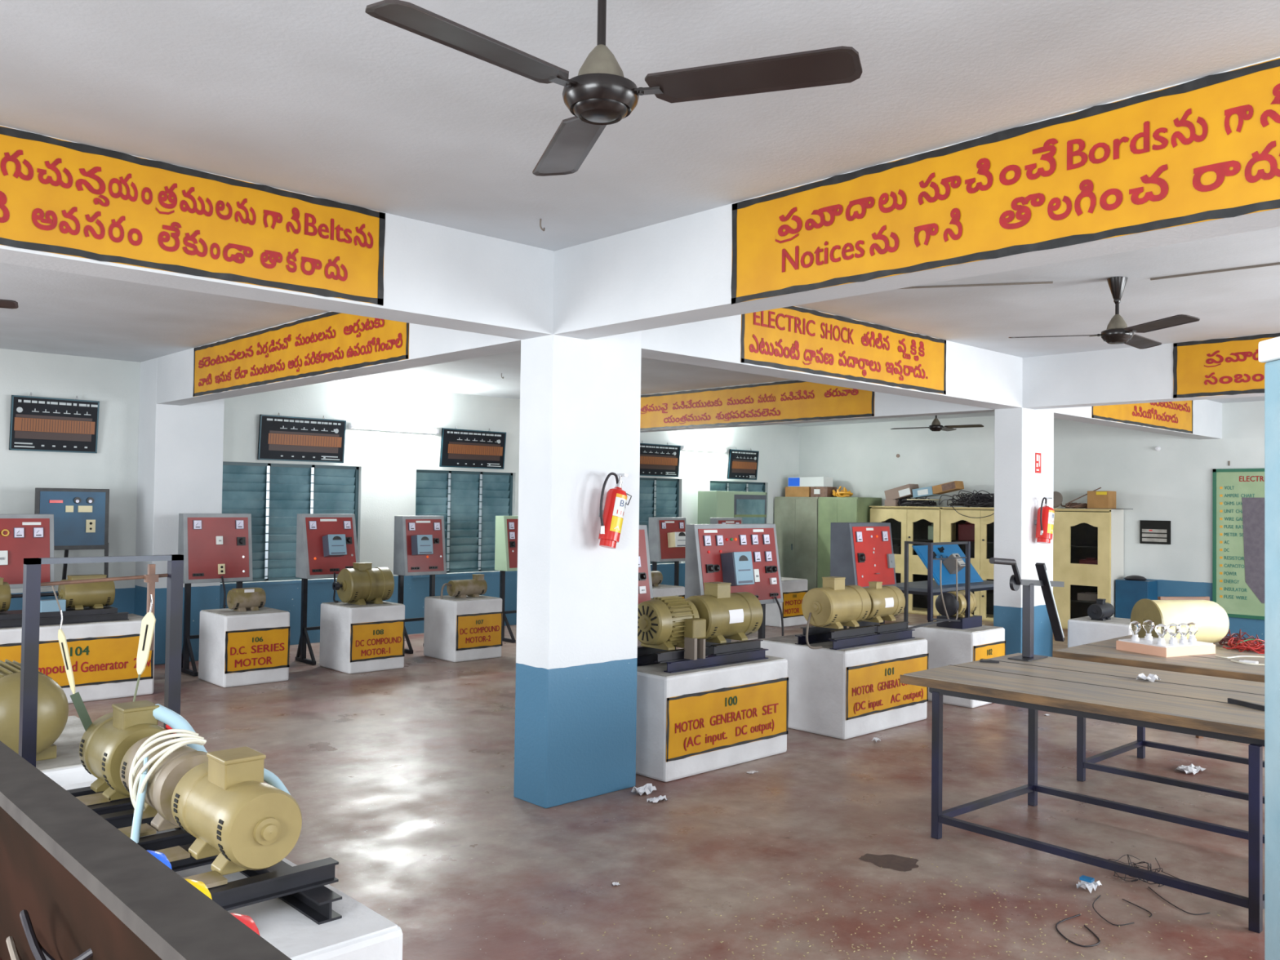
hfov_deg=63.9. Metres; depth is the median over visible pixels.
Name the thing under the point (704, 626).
motor generator set
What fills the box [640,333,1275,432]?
ceiling beam
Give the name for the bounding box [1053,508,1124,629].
tall cabinet
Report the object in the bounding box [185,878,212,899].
lamp
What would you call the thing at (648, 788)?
paper scrap
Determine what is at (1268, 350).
pillar
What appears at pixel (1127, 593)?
base cabinet
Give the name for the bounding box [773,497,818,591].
tall cabinet
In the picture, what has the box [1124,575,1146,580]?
bag
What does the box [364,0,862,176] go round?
ceiling fan
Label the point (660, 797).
paper scrap
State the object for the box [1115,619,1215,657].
board
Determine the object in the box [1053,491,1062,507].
guard
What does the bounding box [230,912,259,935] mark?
lamp
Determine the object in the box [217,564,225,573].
socket
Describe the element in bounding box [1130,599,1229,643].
cylinder
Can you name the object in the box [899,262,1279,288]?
conduit
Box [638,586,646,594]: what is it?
switch
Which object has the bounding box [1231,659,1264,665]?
loose wire
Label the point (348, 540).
switch
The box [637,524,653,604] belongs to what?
control panel
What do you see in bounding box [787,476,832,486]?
carton
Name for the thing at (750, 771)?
paper scrap
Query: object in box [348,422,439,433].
tube light
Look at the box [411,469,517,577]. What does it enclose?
window
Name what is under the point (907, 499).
flat board
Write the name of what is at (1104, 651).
work table
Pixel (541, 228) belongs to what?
ceiling hook
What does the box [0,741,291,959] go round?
control panel
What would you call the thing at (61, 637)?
spring balance
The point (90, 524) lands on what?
socket
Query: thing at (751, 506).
tall cabinet
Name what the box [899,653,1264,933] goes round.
work table
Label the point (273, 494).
window
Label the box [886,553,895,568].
switch
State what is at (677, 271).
ceiling beam
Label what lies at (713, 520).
control panel
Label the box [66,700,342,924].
motor generator set
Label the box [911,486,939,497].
carton
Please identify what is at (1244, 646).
heap
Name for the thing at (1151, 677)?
paper scrap
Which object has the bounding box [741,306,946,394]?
painted sign
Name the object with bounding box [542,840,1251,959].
wood shavings
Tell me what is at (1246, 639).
loose wire
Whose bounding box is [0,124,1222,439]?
ceiling beam
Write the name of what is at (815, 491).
carton
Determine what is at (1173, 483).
wall
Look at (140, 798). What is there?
cable sleeve
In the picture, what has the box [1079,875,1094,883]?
print
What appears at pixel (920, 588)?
side table
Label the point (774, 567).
switch
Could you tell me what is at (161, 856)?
lamp
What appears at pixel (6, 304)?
ceiling fan
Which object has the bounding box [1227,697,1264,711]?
rod
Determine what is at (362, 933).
plinth
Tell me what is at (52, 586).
wire
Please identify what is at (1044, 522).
fire extinguisher
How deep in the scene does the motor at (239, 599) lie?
9.24 m
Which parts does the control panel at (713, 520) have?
plate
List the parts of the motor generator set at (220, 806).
slotted foot plate, motor, slotted foot plate, slotted foot plate, slotted foot plate, motor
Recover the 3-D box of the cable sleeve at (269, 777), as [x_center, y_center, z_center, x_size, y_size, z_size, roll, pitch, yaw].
[-0.956,0.807,2.691,0.135,0.113,0.046,0,-1,16]
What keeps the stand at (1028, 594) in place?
on the work table at (1195, 704)
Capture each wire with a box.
[51,585,61,610]
[951,505,994,518]
[1055,914,1100,946]
[1092,886,1210,925]
[1215,655,1264,658]
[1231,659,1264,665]
[1235,639,1263,644]
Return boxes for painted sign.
[0,125,385,305]
[192,311,408,396]
[640,380,874,430]
[731,57,1279,304]
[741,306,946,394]
[1091,400,1192,433]
[1173,333,1279,398]
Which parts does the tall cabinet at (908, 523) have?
door, glass pane, glass pane, door, rail, glass pane, glass pane, door, door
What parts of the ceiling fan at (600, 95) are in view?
fan blade, fan blade, motor, down rod, fan blade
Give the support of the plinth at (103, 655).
on the floor
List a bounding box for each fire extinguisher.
[598,472,631,548]
[1034,497,1054,543]
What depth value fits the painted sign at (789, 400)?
11.58 m
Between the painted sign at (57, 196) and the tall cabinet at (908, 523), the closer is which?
the painted sign at (57, 196)
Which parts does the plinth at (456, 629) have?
sign panel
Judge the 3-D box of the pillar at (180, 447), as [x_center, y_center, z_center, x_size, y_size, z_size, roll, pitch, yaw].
[-4.686,0.313,10.441,0.665,3.007,0.500,2,-2,-43]
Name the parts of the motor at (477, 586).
motor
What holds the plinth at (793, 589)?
on the floor
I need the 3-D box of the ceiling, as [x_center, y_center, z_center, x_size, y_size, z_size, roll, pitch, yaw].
[1.326,-1.236,7.510,16.600,0.120,13.650,2,-2,-43]
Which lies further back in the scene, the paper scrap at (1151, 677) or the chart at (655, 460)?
the chart at (655, 460)
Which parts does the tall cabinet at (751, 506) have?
door rail, dark door, door glass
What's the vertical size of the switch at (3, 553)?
0.121 m
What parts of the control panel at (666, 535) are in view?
name plate, plate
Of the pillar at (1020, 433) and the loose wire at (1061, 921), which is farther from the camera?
the pillar at (1020, 433)
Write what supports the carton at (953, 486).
on the carton at (922, 492)
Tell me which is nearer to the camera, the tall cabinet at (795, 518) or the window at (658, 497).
the window at (658, 497)
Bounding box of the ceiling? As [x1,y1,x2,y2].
[0,0,1279,426]
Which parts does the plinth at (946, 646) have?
sign panel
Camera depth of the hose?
16.70 m
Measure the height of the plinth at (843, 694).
0.624 m
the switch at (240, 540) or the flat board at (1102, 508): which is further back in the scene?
the flat board at (1102, 508)
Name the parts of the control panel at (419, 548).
name plate, plate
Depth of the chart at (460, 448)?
13.13 m
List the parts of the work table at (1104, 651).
leg, leg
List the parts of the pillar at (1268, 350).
post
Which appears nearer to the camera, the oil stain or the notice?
the oil stain
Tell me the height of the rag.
0.164 m
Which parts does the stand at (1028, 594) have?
crank arm, plate, post, slanted arm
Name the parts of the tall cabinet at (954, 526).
door, door, glass pane, rail, door, door, glass pane, glass pane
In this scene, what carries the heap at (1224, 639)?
on the work table at (1104, 651)
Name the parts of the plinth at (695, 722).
sign panel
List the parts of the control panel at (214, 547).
plate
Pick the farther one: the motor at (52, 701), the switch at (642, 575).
the switch at (642, 575)
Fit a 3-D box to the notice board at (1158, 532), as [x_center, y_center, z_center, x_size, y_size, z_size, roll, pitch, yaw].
[6.806,0.690,13.556,0.036,0.310,0.380,2,-2,-43]
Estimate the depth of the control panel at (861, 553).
9.87 m
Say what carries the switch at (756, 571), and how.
attached to the control panel at (744, 556)
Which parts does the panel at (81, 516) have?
name plate, leg, plate, frame, plate, plate, leg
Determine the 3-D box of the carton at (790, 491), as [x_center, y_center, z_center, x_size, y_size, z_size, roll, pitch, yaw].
[2.743,0.202,17.329,0.300,0.171,0.502,2,-2,-43]
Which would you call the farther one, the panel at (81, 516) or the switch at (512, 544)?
the switch at (512, 544)
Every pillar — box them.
[134,357,224,664]
[513,260,641,808]
[993,368,1053,657]
[1257,336,1279,959]
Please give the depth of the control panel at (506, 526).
12.01 m
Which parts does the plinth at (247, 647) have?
sign panel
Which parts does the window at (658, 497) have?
louvre glass, aluminium rail, louvre glass, sill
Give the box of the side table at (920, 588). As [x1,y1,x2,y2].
[879,580,993,624]
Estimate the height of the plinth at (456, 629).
0.624 m
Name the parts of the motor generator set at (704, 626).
motor, rating plate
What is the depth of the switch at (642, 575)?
7.75 m
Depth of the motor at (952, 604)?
8.66 m
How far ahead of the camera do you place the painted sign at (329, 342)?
7.78 m
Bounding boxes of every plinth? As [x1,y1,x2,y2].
[0,613,155,703]
[35,715,97,786]
[61,780,402,959]
[198,606,290,688]
[319,600,404,674]
[423,595,502,662]
[635,655,788,782]
[652,584,684,598]
[760,633,928,739]
[765,577,808,627]
[907,621,1005,707]
[1067,616,1133,647]
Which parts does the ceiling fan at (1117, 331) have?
fan blade, motor, down rod, fan blade, fan blade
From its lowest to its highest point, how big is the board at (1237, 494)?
1.860 m
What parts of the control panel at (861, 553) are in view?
plate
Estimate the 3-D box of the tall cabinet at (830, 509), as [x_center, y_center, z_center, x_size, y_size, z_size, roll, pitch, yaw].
[3.385,1.170,16.633,0.720,1.775,0.760,2,-2,-43]
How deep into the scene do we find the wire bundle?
2.86 m
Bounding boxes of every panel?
[0,514,54,588]
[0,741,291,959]
[34,488,109,579]
[177,513,253,676]
[295,513,359,665]
[393,515,446,653]
[494,515,518,643]
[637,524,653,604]
[648,517,686,586]
[684,523,783,639]
[710,517,742,524]
[830,522,897,587]
[911,544,983,585]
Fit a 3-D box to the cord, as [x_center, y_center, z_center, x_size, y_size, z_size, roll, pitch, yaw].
[-1.667,0.771,3.353,0.008,0.262,0.078,0,-1,22]
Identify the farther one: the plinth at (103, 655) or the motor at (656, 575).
the motor at (656, 575)
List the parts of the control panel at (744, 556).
name plate, plate, name plate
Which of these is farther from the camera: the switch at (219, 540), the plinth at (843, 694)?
the switch at (219, 540)
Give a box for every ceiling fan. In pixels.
[0,299,18,308]
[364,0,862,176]
[890,415,983,431]
[1008,276,1199,349]
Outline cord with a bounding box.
[133,674,140,701]
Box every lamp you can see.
[146,849,172,869]
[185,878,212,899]
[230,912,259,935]
[1155,446,1160,450]
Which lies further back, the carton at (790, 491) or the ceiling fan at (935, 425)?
the carton at (790, 491)
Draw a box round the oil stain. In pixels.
[858,853,918,871]
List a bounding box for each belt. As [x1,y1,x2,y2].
[70,692,92,731]
[939,560,951,622]
[955,559,958,619]
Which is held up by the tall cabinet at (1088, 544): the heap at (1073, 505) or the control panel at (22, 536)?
the heap at (1073, 505)
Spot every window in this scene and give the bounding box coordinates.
[220,461,359,586]
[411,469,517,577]
[639,477,684,566]
[710,480,764,492]
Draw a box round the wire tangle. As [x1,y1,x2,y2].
[1108,853,1179,886]
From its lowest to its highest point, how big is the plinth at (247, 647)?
0.624 m
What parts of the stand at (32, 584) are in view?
post, hanging rod, screw handle, post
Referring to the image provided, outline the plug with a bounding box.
[1239,659,1257,663]
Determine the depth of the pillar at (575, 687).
5.69 m
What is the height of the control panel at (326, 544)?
1.488 m
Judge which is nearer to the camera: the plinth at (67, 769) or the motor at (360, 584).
the plinth at (67, 769)
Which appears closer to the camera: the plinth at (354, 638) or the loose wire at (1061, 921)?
the loose wire at (1061, 921)
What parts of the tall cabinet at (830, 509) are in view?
door, door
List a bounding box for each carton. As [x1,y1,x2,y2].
[785,486,810,497]
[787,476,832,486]
[810,486,836,497]
[884,484,919,499]
[884,499,899,506]
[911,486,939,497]
[932,480,964,494]
[1087,490,1115,508]
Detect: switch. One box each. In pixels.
[0,550,8,564]
[215,536,222,544]
[236,537,245,545]
[345,537,351,544]
[433,537,439,543]
[509,541,515,547]
[638,572,646,580]
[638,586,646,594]
[705,564,714,573]
[713,564,719,572]
[752,568,759,582]
[764,565,772,573]
[769,577,777,584]
[770,565,777,573]
[857,552,865,562]
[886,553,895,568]
[937,546,944,552]
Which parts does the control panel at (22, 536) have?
name plate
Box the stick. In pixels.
[1065,487,1101,504]
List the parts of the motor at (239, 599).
rating plate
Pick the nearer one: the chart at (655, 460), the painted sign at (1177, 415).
the painted sign at (1177, 415)
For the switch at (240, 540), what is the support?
attached to the control panel at (214, 547)
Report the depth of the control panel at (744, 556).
8.45 m
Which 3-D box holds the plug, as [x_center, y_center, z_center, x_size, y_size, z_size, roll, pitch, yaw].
[3.380,1.012,5.702,0.040,0.015,0.090,2,-2,-43]
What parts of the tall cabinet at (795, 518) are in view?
door, door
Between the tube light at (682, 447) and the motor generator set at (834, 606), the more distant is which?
the tube light at (682, 447)
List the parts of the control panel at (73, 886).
plate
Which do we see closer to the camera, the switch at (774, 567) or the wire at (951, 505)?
the switch at (774, 567)
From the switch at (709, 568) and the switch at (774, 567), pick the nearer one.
the switch at (709, 568)
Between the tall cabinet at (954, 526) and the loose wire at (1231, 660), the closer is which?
the loose wire at (1231, 660)
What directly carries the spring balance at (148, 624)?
hanging from the stand at (32, 584)
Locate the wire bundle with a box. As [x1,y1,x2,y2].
[128,728,206,811]
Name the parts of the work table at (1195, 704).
leg, metal strip, leg, frame, leg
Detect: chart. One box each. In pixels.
[8,392,99,453]
[257,412,346,462]
[439,426,506,469]
[640,440,680,476]
[727,447,759,479]
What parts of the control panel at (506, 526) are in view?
plate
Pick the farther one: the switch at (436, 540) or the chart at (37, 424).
the switch at (436, 540)
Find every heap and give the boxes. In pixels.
[1060,502,1087,508]
[1218,629,1264,648]
[1222,637,1264,653]
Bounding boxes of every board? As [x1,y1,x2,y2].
[906,498,941,500]
[1102,508,1133,509]
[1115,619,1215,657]
[1139,520,1170,544]
[1212,468,1264,619]
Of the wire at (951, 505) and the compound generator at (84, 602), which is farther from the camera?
the wire at (951, 505)
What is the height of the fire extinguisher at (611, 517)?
0.426 m
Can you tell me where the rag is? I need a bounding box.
[895,496,936,506]
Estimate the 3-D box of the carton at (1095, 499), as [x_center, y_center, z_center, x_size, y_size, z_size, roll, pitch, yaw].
[6.215,0.269,13.813,0.262,0.241,0.282,2,-2,-43]
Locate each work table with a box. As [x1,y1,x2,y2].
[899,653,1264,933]
[1052,634,1264,804]
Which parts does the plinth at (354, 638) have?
sign panel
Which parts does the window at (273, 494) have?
louvre glass, sill, aluminium rail, louvre glass, louvre glass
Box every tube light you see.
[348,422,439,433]
[680,445,727,452]
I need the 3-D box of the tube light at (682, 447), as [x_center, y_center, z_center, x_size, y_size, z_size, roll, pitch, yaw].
[1.002,-0.485,16.130,1.010,0.060,0.091,2,-2,-43]
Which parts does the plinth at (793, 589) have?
sign panel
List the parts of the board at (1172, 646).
bulb, bulb, bulb, bulb, bulb, bulb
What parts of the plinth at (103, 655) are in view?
sign panel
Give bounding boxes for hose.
[831,486,853,497]
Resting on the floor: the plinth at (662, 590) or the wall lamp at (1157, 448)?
the plinth at (662, 590)
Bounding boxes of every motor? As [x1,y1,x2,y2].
[0,659,68,760]
[226,586,266,611]
[332,562,394,604]
[440,573,487,599]
[650,570,662,586]
[935,590,982,629]
[1087,598,1114,620]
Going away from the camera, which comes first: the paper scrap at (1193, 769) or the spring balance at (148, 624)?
the spring balance at (148, 624)
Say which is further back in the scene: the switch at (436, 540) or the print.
the switch at (436, 540)
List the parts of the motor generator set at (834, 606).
motor, rating plate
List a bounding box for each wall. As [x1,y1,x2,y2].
[0,348,799,644]
[799,400,1264,643]
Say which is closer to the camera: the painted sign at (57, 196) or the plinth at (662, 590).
the painted sign at (57, 196)
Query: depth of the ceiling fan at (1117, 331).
6.00 m
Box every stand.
[18,554,183,767]
[903,541,970,629]
[989,557,1064,661]
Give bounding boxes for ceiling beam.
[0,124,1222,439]
[141,56,1279,405]
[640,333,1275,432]
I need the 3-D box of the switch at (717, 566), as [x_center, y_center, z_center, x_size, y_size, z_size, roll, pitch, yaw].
[0.627,0.718,8.336,0.060,0.061,0.059,2,-2,-43]
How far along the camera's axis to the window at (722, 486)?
16.86 m
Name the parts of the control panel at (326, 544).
name plate, plate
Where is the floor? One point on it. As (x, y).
(403, 778)
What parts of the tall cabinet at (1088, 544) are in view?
rail, door, door, glass pane, glass pane, panel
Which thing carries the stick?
on the heap at (1073, 505)
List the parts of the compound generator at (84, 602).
motor, slide rail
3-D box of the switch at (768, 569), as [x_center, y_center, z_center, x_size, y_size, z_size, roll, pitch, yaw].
[1.109,0.768,8.787,0.060,0.061,0.059,2,-2,-43]
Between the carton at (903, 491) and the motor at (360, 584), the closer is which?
the motor at (360, 584)
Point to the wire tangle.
(1127, 855)
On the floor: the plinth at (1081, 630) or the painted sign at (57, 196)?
the plinth at (1081, 630)
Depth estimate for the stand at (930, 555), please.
8.43 m
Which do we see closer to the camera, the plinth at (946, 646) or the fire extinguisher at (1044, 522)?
the plinth at (946, 646)
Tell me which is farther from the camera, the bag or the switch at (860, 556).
the bag
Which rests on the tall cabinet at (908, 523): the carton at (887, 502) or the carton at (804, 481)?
the carton at (887, 502)
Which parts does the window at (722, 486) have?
louvre glass, aluminium rail, louvre glass, louvre glass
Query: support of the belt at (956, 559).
hanging from the stand at (930, 555)
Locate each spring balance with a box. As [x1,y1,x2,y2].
[57,609,75,693]
[136,594,155,674]
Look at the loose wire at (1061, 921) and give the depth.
3.96 m
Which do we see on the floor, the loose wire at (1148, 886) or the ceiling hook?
the loose wire at (1148, 886)
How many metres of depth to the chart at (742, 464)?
16.76 m
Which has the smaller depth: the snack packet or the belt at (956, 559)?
the snack packet
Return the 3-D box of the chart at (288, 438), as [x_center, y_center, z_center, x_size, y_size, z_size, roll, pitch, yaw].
[-3.798,-0.476,11.568,1.010,0.534,0.068,2,-2,-43]
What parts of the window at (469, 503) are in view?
louvre glass, sill, louvre glass, aluminium rail, louvre glass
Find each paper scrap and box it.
[631,783,656,795]
[646,795,666,802]
[746,770,758,773]
[871,737,880,742]
[1136,673,1160,682]
[1174,764,1205,774]
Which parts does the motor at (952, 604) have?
motor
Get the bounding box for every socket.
[85,520,95,532]
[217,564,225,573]
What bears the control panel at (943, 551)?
on the side table at (920, 588)
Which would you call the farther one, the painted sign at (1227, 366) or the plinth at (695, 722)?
the painted sign at (1227, 366)
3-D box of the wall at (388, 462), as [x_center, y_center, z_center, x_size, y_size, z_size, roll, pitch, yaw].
[-3.183,0.374,12.350,16.600,3.007,0.200,2,-2,-43]
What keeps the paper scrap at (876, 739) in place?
on the floor
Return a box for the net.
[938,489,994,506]
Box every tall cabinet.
[697,490,766,524]
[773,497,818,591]
[817,497,881,587]
[869,506,941,616]
[939,506,994,622]
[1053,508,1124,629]
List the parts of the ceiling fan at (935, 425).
fan blade, motor, fan blade, fan blade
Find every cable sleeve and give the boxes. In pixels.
[130,755,148,843]
[152,703,207,752]
[263,768,291,795]
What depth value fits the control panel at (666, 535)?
13.79 m
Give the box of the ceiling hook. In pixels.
[539,218,545,231]
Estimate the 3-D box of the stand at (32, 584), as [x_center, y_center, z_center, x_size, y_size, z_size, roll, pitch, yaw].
[-1.762,0.665,3.372,0.475,0.825,0.046,2,-2,-43]
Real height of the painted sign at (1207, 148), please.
0.460 m
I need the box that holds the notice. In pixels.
[1035,453,1040,473]
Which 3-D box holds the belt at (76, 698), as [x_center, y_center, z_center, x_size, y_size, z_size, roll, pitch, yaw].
[-1.758,0.768,3.260,0.099,0.190,0.016,1,-1,-12]
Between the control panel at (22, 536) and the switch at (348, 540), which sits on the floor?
the control panel at (22, 536)
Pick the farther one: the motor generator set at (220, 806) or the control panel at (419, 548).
the control panel at (419, 548)
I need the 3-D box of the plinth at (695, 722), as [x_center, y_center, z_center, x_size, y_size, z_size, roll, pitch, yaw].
[0.416,1.488,6.597,1.154,0.624,0.463,2,-2,-43]
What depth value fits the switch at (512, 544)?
11.97 m
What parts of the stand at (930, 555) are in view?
post, post, hanging rod, post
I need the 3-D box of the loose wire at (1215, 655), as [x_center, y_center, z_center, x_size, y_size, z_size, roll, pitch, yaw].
[3.546,1.020,5.900,0.435,0.008,0.076,1,-1,1]
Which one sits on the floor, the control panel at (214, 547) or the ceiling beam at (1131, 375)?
the control panel at (214, 547)
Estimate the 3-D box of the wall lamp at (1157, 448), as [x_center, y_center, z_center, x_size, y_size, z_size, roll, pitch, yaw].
[6.833,-0.415,13.551,0.060,0.060,0.060,2,-2,-43]
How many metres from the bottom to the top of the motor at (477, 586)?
0.236 m
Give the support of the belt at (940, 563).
hanging from the stand at (930, 555)
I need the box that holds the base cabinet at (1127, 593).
[1115,578,1157,618]
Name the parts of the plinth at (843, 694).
sign panel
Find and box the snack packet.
[1075,875,1102,893]
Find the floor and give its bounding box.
[68,613,1264,959]
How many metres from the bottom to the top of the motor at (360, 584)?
0.400 m
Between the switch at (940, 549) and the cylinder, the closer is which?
the cylinder

